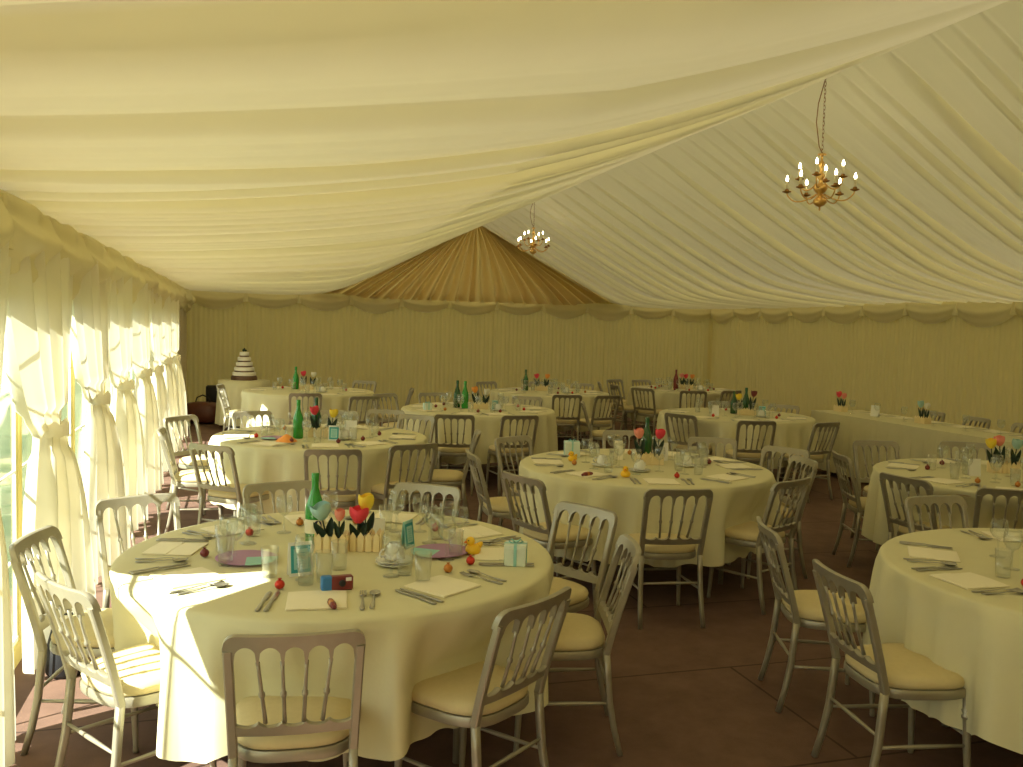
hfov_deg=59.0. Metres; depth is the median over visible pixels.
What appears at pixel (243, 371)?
wedding cake
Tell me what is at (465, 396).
bottle
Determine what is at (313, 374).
tulip
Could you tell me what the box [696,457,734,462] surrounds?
napkin
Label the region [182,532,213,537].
spoon
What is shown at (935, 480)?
napkin
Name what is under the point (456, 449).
banquet chair
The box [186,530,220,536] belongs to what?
fork
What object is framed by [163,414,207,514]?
banquet chair
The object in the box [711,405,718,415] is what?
place card
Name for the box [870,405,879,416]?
place card
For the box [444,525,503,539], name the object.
napkin
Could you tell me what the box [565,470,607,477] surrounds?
napkin
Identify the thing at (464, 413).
napkin
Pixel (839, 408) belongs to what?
planter
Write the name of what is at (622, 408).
banquet chair
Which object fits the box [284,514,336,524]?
napkin
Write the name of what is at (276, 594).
knife
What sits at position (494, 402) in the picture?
menu card
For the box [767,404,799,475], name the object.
banquet chair
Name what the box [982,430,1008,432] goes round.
napkin
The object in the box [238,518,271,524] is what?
knife
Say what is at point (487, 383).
banquet chair
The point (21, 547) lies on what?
banquet chair
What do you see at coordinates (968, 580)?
napkin
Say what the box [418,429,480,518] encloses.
banquet chair
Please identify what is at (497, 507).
banquet chair
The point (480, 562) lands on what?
knife
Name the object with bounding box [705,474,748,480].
napkin
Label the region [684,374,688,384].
tulip
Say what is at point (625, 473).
duck
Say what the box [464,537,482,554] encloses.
duck
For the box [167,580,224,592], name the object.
fork
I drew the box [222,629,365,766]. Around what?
banquet chair
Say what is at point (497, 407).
teacup
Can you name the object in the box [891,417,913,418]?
napkin
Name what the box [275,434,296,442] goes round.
hat
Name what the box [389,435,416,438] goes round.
napkin
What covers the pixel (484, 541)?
spoon
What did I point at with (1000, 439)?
tulip
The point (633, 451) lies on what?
napkin
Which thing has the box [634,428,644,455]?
tulip
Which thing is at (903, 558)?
fork
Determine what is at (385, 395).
banquet chair
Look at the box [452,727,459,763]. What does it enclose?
round table
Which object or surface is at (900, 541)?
knife
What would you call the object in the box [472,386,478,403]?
tulip
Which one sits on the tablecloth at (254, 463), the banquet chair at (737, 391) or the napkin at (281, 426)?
the napkin at (281, 426)
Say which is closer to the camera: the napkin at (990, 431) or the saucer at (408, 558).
the saucer at (408, 558)
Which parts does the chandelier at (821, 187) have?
arm, arm, chain, arm, arm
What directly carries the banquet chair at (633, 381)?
on the floor
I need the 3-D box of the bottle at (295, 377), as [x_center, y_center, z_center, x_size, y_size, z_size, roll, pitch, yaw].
[-2.970,-0.077,12.444,0.084,0.311,0.084,0,4,-17]
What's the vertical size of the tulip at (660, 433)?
0.206 m
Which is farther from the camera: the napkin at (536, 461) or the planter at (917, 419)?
the planter at (917, 419)
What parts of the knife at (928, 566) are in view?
handle, blade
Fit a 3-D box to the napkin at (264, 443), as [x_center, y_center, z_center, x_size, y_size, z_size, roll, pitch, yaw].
[-1.860,0.458,6.898,0.200,0.006,0.200,3,4,20]
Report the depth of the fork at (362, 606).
3.06 m
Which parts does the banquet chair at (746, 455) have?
seat frame, frame, leg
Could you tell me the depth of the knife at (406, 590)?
3.14 m
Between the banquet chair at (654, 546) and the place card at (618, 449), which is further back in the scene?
the place card at (618, 449)
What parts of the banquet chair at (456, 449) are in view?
leg, leg, frame, seat frame, leg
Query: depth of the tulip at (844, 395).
11.15 m
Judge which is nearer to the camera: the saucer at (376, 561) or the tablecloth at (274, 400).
the saucer at (376, 561)
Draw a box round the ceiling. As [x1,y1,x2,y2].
[0,0,1022,308]
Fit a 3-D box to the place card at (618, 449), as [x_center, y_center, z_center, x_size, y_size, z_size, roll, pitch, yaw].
[0.778,0.483,6.562,0.060,0.140,0.037,1,4,-2]
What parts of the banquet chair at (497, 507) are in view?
frame, leg, leg, seat frame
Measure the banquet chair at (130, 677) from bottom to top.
0.823 m
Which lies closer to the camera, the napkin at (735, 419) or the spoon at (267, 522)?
the spoon at (267, 522)
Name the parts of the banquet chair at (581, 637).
leg, seat frame, leg, leg, frame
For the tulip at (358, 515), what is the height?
0.146 m
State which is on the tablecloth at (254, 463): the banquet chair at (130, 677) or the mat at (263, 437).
the mat at (263, 437)
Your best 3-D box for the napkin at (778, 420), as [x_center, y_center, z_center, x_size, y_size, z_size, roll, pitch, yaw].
[2.907,0.400,9.819,0.200,0.006,0.200,-1,4,-31]
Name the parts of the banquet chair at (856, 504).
leg, frame, leg, seat frame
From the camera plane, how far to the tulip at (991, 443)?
6.43 m
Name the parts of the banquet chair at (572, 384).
frame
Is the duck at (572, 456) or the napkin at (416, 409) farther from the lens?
the napkin at (416, 409)
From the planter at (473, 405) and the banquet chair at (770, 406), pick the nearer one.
the planter at (473, 405)
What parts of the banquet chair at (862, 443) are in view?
leg, frame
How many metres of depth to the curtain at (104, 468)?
5.75 m
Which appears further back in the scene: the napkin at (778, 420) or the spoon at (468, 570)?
the napkin at (778, 420)
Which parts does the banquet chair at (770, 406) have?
frame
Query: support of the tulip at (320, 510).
on the planter at (326, 544)
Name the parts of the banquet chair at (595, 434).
frame, seat frame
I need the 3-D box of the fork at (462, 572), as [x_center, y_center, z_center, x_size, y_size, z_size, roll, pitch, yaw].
[-0.112,0.726,3.379,0.203,0.009,0.024,4,5,39]
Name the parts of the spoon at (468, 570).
handle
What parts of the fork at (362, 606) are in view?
handle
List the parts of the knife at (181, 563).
handle, blade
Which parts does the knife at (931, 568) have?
handle, blade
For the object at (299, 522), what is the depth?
4.17 m
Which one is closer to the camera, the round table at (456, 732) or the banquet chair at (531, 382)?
the round table at (456, 732)
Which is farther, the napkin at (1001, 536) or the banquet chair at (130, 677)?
the napkin at (1001, 536)
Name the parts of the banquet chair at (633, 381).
frame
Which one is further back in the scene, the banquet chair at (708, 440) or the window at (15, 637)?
the banquet chair at (708, 440)
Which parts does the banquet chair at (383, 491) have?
leg, seat frame, frame, leg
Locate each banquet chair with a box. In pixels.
[9,525,138,755]
[35,572,216,766]
[94,493,180,607]
[156,427,223,532]
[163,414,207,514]
[189,443,268,524]
[216,384,240,430]
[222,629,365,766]
[231,410,272,428]
[242,480,311,516]
[288,393,321,424]
[304,449,361,507]
[320,410,358,424]
[337,396,379,425]
[352,380,375,393]
[366,409,404,428]
[371,443,437,513]
[372,393,398,427]
[378,388,413,422]
[391,482,460,516]
[394,586,571,766]
[397,414,434,507]
[418,393,447,402]
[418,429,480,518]
[435,414,474,495]
[466,449,520,523]
[476,381,496,401]
[486,415,538,495]
[494,435,533,526]
[502,471,595,596]
[512,396,541,406]
[513,534,640,756]
[529,381,552,387]
[547,501,617,668]
[552,395,581,440]
[558,383,593,437]
[576,395,619,448]
[580,401,620,448]
[597,381,626,429]
[602,430,637,448]
[606,379,639,427]
[609,384,643,429]
[622,489,712,628]
[631,380,650,425]
[631,387,661,442]
[664,413,711,454]
[679,390,706,407]
[688,437,736,459]
[707,477,811,614]
[708,401,738,407]
[719,390,741,407]
[725,420,775,469]
[727,455,817,578]
[756,516,874,716]
[759,445,809,556]
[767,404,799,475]
[776,422,839,502]
[811,559,970,766]
[832,450,871,567]
[850,440,899,549]
[879,472,949,539]
[905,495,968,532]
[921,410,944,421]
[939,441,990,459]
[962,416,990,428]
[972,487,1022,528]
[1010,423,1022,432]
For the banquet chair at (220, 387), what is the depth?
12.10 m
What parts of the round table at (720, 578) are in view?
leg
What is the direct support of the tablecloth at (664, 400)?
on the round table
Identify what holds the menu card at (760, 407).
on the tablecloth at (796, 434)
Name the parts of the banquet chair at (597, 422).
seat frame, frame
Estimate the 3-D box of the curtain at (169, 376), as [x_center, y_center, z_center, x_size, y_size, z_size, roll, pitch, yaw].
[-4.222,-0.158,11.125,0.268,2.065,1.512,0,4,-17]
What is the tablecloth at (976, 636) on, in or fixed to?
on the round table
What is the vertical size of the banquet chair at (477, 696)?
0.823 m
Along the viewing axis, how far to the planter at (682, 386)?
14.71 m
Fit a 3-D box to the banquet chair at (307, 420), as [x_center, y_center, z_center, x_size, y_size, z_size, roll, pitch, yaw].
[-2.595,0.513,11.331,0.403,0.823,0.517,1,4,-15]
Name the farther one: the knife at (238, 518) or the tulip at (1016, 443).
the tulip at (1016, 443)
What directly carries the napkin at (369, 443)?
on the tablecloth at (254, 463)
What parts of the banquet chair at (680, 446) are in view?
frame, seat frame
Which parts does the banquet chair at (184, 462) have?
leg, frame, seat frame, leg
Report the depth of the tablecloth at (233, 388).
13.81 m
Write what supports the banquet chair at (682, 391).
on the floor
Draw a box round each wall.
[11,350,104,669]
[187,293,711,409]
[709,301,1022,433]
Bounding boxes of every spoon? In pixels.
[135,558,186,561]
[176,582,229,594]
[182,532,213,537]
[262,516,272,523]
[369,590,379,608]
[438,522,468,526]
[467,569,506,580]
[479,540,504,542]
[536,465,563,466]
[907,560,957,565]
[960,530,986,538]
[981,590,1022,593]
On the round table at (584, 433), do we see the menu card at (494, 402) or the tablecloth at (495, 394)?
the tablecloth at (495, 394)
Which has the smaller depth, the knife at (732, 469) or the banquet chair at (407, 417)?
the knife at (732, 469)
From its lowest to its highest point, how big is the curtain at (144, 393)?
2.065 m
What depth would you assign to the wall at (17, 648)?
4.44 m
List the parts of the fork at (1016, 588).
handle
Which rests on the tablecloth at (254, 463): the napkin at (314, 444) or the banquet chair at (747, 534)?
the napkin at (314, 444)
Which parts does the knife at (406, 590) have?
blade, handle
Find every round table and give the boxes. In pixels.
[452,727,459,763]
[549,391,585,445]
[565,465,723,584]
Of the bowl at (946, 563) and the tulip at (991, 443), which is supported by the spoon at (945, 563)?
the bowl at (946, 563)
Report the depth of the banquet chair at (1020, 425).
9.68 m
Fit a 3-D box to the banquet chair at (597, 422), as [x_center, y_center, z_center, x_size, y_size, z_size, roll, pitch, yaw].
[1.173,0.555,12.270,0.403,0.823,0.517,0,4,-29]
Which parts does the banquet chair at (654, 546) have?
leg, seat frame, frame, leg, leg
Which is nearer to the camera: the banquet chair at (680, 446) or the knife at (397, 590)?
the knife at (397, 590)
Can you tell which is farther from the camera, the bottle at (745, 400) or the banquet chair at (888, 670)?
the bottle at (745, 400)
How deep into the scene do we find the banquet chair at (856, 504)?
6.74 m
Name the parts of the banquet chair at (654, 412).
leg, frame, seat frame, leg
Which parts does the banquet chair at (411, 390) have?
frame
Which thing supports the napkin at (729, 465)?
on the tablecloth at (737, 502)
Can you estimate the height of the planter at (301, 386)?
0.081 m
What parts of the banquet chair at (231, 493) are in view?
leg, frame, seat frame, leg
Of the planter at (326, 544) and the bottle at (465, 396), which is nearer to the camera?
the planter at (326, 544)
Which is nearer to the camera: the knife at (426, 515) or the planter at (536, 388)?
the knife at (426, 515)
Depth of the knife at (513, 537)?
4.01 m
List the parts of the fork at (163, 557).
handle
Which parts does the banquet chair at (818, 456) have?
leg, seat frame, frame, leg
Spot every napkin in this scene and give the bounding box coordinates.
[141,541,207,555]
[149,567,225,588]
[200,521,262,536]
[223,434,249,436]
[243,427,273,430]
[250,441,284,445]
[277,425,305,427]
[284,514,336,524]
[285,590,346,610]
[312,443,338,446]
[355,441,388,445]
[357,426,382,429]
[375,512,417,523]
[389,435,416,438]
[404,575,481,597]
[416,409,439,410]
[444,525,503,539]
[457,412,477,414]
[474,547,503,560]
[486,413,506,414]
[519,410,542,412]
[522,407,541,408]
[532,459,562,463]
[557,452,593,455]
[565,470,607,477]
[624,449,635,453]
[643,478,680,484]
[668,452,694,457]
[669,410,688,412]
[696,416,714,418]
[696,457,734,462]
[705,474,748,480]
[716,463,751,467]
[735,419,754,420]
[767,419,789,421]
[786,417,805,418]
[887,463,918,468]
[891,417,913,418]
[907,546,960,562]
[920,478,965,484]
[921,459,960,463]
[930,572,1009,589]
[950,425,974,427]
[980,531,1022,541]
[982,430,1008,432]
[995,486,1022,489]
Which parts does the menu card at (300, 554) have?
panel, border panel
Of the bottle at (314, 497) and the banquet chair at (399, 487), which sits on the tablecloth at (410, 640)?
the bottle at (314, 497)
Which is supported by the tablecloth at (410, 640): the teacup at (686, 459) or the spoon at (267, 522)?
the spoon at (267, 522)
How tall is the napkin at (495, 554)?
0.006 m
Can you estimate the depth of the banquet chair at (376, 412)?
9.24 m
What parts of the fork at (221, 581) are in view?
handle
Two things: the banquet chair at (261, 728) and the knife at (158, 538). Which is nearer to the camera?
the banquet chair at (261, 728)
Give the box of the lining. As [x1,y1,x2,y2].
[177,308,186,400]
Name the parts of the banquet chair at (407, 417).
frame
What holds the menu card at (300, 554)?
on the tablecloth at (410, 640)
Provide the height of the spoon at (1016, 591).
0.009 m
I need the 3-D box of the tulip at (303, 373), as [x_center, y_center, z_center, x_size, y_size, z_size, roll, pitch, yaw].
[-2.879,-0.074,12.484,0.074,0.204,0.072,-2,5,-41]
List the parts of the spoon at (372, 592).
handle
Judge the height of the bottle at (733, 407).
0.261 m
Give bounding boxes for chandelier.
[516,202,549,255]
[782,79,859,210]
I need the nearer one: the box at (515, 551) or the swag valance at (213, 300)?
the box at (515, 551)
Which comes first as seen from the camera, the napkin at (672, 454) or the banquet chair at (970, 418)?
the napkin at (672, 454)
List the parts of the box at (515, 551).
lid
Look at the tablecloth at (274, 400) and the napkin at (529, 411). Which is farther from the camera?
the tablecloth at (274, 400)
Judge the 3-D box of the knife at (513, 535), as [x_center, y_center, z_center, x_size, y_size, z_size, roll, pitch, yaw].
[-0.067,0.689,4.008,0.220,0.006,0.020,-1,5,-38]
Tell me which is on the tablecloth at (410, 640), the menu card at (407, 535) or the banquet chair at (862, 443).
the menu card at (407, 535)
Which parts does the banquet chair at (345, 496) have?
seat frame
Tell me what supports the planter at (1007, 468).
on the tablecloth at (875, 525)
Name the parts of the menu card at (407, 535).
panel, border panel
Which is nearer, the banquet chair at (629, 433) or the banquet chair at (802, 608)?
the banquet chair at (802, 608)
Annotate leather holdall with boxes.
[187,394,215,422]
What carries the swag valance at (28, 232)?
hanging from the ceiling
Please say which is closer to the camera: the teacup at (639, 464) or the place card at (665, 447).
the teacup at (639, 464)
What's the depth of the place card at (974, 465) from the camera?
6.23 m
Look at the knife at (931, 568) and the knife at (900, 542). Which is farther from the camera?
the knife at (900, 542)
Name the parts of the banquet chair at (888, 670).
leg, frame, leg, seat frame, leg, leg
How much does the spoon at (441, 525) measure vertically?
0.009 m
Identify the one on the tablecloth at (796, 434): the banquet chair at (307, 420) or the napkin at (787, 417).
the napkin at (787, 417)
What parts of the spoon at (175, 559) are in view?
handle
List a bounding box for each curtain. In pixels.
[0,242,15,766]
[3,250,95,673]
[71,261,130,584]
[109,277,147,530]
[132,283,163,493]
[148,289,172,471]
[160,289,180,451]
[169,299,187,439]
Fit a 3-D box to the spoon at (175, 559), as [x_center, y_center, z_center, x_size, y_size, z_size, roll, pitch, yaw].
[-1.353,0.685,3.494,0.192,0.009,0.038,1,4,-9]
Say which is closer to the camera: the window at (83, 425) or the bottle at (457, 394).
the window at (83, 425)
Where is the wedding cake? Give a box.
[231,348,256,380]
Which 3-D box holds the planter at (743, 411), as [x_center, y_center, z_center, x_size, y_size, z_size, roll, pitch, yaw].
[2.707,0.321,10.394,0.194,0.081,0.094,2,4,-1]
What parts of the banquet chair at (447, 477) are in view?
seat frame, leg, leg, frame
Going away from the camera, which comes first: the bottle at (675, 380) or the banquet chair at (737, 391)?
the banquet chair at (737, 391)
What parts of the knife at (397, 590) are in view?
blade, handle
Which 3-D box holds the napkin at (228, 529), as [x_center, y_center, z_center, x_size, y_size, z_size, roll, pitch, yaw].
[-1.259,0.654,4.071,0.200,0.006,0.200,5,5,39]
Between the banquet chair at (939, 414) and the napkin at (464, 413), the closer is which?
the napkin at (464, 413)
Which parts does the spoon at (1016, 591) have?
handle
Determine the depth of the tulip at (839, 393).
11.23 m
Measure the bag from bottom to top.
0.295 m
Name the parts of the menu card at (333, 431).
panel, border panel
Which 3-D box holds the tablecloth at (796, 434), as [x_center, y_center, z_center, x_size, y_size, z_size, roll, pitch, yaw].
[2.583,0.619,10.430,1.851,0.522,1.832,0,4,-17]
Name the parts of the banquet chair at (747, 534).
leg, leg, seat frame, leg, frame, leg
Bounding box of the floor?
[9,410,1022,766]
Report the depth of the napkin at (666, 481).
5.64 m
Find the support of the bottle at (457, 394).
on the tablecloth at (546, 440)
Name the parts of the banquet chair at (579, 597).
seat frame, frame, leg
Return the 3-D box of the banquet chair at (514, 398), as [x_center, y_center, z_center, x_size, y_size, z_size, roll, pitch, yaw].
[0.118,0.586,11.329,0.403,0.823,0.517,3,4,19]
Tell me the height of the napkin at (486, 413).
0.006 m
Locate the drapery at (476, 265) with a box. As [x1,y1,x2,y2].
[327,226,608,304]
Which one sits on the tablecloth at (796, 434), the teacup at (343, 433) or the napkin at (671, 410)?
the napkin at (671, 410)
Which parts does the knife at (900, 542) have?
handle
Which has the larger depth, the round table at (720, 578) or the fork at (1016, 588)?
the round table at (720, 578)
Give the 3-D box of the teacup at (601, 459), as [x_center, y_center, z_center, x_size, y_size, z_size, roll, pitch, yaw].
[0.623,0.523,6.232,0.084,0.062,0.100,-1,4,-35]
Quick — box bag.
[45,612,83,679]
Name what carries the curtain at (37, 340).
hanging from the swag valance at (28, 232)
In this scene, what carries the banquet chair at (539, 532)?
on the floor
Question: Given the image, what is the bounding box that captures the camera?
[320,574,352,590]
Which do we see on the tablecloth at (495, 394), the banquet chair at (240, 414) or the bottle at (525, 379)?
the bottle at (525, 379)
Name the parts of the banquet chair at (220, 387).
frame, leg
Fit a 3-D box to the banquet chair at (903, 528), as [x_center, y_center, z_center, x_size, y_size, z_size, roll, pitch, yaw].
[2.701,1.002,5.891,0.517,0.823,0.403,0,4,-25]
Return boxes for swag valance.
[0,189,195,312]
[190,290,710,321]
[711,301,1022,326]
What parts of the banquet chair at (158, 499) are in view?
leg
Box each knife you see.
[129,563,186,572]
[131,565,189,573]
[156,539,206,541]
[158,538,210,539]
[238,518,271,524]
[244,517,275,524]
[255,591,271,610]
[263,591,279,610]
[395,589,436,603]
[400,588,443,601]
[415,514,427,523]
[420,515,434,524]
[476,535,515,542]
[479,564,533,565]
[480,562,533,563]
[490,537,520,542]
[732,469,762,469]
[900,541,951,547]
[900,542,951,548]
[911,566,957,568]
[916,568,962,570]
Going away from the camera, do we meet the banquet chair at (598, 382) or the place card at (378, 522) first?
the place card at (378, 522)
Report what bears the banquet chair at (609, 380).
on the floor
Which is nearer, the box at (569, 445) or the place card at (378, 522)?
the place card at (378, 522)
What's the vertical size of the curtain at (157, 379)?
2.065 m
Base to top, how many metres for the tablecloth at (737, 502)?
0.524 m
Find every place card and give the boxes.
[344,420,356,438]
[364,518,384,536]
[614,440,622,459]
[656,442,667,460]
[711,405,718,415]
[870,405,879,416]
[967,458,980,475]
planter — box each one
[299,383,313,389]
[308,426,327,437]
[314,529,349,553]
[348,528,383,551]
[471,401,487,408]
[534,385,547,390]
[634,452,663,464]
[680,384,692,388]
[737,408,755,414]
[833,404,847,411]
[914,415,931,423]
[986,460,1020,473]
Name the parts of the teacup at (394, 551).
handle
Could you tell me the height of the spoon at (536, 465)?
0.009 m
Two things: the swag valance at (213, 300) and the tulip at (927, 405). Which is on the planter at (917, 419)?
the tulip at (927, 405)
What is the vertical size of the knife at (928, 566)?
0.006 m
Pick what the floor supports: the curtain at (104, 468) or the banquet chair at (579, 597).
the banquet chair at (579, 597)
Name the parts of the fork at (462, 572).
handle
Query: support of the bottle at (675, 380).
on the tablecloth at (664, 400)
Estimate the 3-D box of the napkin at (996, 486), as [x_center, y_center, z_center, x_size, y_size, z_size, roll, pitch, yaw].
[3.147,0.671,5.669,0.200,0.006,0.200,4,4,31]
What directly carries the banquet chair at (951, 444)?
on the floor
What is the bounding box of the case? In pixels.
[206,385,216,402]
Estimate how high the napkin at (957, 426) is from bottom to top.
0.006 m
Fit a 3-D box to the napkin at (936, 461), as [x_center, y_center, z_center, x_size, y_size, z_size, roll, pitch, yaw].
[3.287,0.595,6.917,0.200,0.006,0.200,1,4,-8]
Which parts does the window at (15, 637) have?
frame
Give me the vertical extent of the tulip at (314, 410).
0.204 m
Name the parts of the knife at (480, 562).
blade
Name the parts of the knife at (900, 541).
handle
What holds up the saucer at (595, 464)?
on the tablecloth at (737, 502)
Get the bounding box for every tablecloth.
[108,510,553,763]
[208,424,429,513]
[215,379,269,425]
[240,386,376,427]
[401,402,557,463]
[489,387,611,431]
[519,449,781,567]
[627,385,740,421]
[655,408,817,468]
[811,410,1022,477]
[861,458,1022,544]
[862,528,1022,753]
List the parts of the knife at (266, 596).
handle, blade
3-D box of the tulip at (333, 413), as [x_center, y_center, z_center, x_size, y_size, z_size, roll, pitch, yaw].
[-1.459,0.297,7.400,0.074,0.186,0.073,4,4,31]
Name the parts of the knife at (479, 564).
blade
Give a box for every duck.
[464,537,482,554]
[568,451,576,461]
[621,466,630,476]
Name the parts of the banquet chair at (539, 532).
frame, seat frame, leg, leg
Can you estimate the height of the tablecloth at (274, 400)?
0.525 m
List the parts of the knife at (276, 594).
handle, blade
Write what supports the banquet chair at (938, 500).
on the floor
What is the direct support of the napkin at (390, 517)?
on the tablecloth at (410, 640)
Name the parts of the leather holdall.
handle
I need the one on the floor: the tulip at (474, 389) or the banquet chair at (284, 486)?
the banquet chair at (284, 486)
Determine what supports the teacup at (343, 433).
on the saucer
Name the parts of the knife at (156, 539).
handle, blade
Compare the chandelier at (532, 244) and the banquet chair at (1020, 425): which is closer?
the banquet chair at (1020, 425)
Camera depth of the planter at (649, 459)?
6.35 m
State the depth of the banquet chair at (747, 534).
5.61 m
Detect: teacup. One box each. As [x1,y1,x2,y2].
[340,430,348,437]
[379,541,404,560]
[494,404,501,409]
[593,455,607,464]
[633,459,645,469]
[680,455,691,464]
[757,410,764,415]
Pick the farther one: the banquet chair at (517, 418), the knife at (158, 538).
the banquet chair at (517, 418)
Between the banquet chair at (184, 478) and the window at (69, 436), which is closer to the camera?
the window at (69, 436)
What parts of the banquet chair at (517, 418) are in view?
leg, leg, seat frame, frame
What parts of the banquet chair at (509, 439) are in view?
leg, frame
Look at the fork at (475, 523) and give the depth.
4.23 m
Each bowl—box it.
[172,558,186,561]
[214,582,229,586]
[370,590,379,594]
[942,562,957,565]
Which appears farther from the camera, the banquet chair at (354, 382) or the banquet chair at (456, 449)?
the banquet chair at (354, 382)
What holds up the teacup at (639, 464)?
on the saucer at (631, 469)
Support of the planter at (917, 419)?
on the tablecloth at (914, 440)
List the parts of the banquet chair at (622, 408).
frame, leg, seat frame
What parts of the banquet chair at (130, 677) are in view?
leg, frame, leg, seat frame, leg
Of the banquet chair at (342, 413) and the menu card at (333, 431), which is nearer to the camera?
the menu card at (333, 431)
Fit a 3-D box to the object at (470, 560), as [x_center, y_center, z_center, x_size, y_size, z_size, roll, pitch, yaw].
[-0.162,0.699,3.578,0.036,0.039,0.036,0,4,-17]
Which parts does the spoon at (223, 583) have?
handle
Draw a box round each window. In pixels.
[0,383,17,646]
[22,343,70,467]
[75,392,84,484]
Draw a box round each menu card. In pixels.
[287,541,312,576]
[328,425,339,440]
[400,519,414,548]
[492,400,497,408]
[758,406,765,415]
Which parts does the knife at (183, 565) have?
handle, blade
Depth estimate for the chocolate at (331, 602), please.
2.98 m
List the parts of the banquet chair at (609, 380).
frame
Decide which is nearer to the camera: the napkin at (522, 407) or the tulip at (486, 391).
the tulip at (486, 391)
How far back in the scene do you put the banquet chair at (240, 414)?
8.74 m
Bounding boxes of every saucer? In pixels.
[375,555,412,564]
[375,560,412,567]
[592,463,612,466]
[629,468,649,471]
[676,463,696,466]
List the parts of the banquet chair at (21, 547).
leg, frame, seat frame, leg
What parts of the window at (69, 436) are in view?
frame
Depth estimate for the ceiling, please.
5.08 m
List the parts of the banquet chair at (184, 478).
frame, leg, leg, seat frame, leg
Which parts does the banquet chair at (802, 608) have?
leg, frame, leg, seat frame, leg, leg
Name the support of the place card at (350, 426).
on the tablecloth at (254, 463)
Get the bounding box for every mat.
[215,550,277,564]
[260,436,281,439]
[411,543,467,557]
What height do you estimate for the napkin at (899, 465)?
0.006 m
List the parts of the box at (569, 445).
lid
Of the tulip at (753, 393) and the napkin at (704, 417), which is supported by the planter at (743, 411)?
the tulip at (753, 393)
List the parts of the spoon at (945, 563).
handle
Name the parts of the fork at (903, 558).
handle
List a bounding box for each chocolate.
[327,598,336,608]
[581,471,592,475]
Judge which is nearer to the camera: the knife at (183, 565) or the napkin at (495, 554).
the knife at (183, 565)
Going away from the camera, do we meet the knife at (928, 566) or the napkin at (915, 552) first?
the knife at (928, 566)
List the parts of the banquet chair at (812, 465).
leg, seat frame, frame, leg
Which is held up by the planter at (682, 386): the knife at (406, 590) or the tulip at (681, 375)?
the tulip at (681, 375)
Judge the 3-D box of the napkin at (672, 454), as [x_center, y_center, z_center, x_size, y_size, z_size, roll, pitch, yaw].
[1.269,0.544,6.872,0.200,0.006,0.200,4,4,34]
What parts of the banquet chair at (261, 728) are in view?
leg, leg, seat frame, leg, leg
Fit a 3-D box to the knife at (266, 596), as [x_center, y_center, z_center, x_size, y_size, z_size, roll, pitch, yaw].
[-0.835,0.730,3.041,0.020,0.006,0.220,1,4,-4]
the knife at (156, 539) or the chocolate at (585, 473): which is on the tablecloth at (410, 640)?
the knife at (156, 539)
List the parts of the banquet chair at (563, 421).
seat frame, frame, leg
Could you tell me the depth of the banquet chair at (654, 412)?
13.82 m
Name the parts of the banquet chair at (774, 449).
frame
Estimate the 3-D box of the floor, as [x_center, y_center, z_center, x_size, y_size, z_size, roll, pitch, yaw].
[1.878,1.255,8.473,11.110,0.060,20.270,0,4,-17]
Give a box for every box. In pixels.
[423,402,432,409]
[504,538,526,566]
[564,439,579,456]
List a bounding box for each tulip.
[301,371,306,384]
[310,372,315,384]
[310,405,319,429]
[310,501,333,537]
[328,408,337,427]
[334,508,344,537]
[349,505,368,537]
[358,493,374,534]
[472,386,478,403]
[483,388,489,403]
[534,373,539,385]
[544,374,549,386]
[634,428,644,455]
[653,428,665,456]
[679,373,683,384]
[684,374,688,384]
[689,374,694,384]
[736,393,742,409]
[749,390,756,409]
[836,391,841,405]
[842,393,846,405]
[917,401,923,417]
[924,403,930,417]
[985,438,996,464]
[993,435,1005,464]
[1011,438,1022,464]
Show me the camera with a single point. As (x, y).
(343, 581)
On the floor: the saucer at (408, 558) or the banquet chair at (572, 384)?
the banquet chair at (572, 384)
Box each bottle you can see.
[293,367,298,388]
[293,400,303,438]
[305,472,324,543]
[311,397,320,427]
[453,380,460,407]
[461,381,468,408]
[523,369,528,390]
[641,417,652,453]
[673,370,678,388]
[730,391,736,413]
[742,388,749,408]
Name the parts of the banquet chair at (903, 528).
leg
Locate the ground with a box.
[0,357,147,596]
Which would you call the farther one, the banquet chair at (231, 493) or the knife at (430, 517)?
the banquet chair at (231, 493)
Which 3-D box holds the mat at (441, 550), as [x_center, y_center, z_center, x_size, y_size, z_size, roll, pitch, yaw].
[-0.296,0.698,3.747,0.250,0.012,0.225,-1,4,-34]
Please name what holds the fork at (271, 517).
on the tablecloth at (410, 640)
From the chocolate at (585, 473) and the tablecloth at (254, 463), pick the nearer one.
the chocolate at (585, 473)
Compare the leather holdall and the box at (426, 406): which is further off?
the leather holdall
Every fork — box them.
[135,557,188,558]
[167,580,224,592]
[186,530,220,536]
[267,515,279,523]
[360,590,366,609]
[439,523,476,527]
[459,571,502,583]
[903,558,955,563]
[972,587,1020,591]
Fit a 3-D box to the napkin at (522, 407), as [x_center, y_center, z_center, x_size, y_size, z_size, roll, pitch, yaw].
[0.243,0.285,10.503,0.200,0.006,0.200,1,4,-13]
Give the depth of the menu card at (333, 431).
7.18 m
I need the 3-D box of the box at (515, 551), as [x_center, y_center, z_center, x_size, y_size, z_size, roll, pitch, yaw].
[0.017,0.670,3.608,0.091,0.102,0.091,2,4,3]
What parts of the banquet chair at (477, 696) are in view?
leg, leg, seat frame, leg, frame, leg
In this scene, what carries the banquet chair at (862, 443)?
on the floor

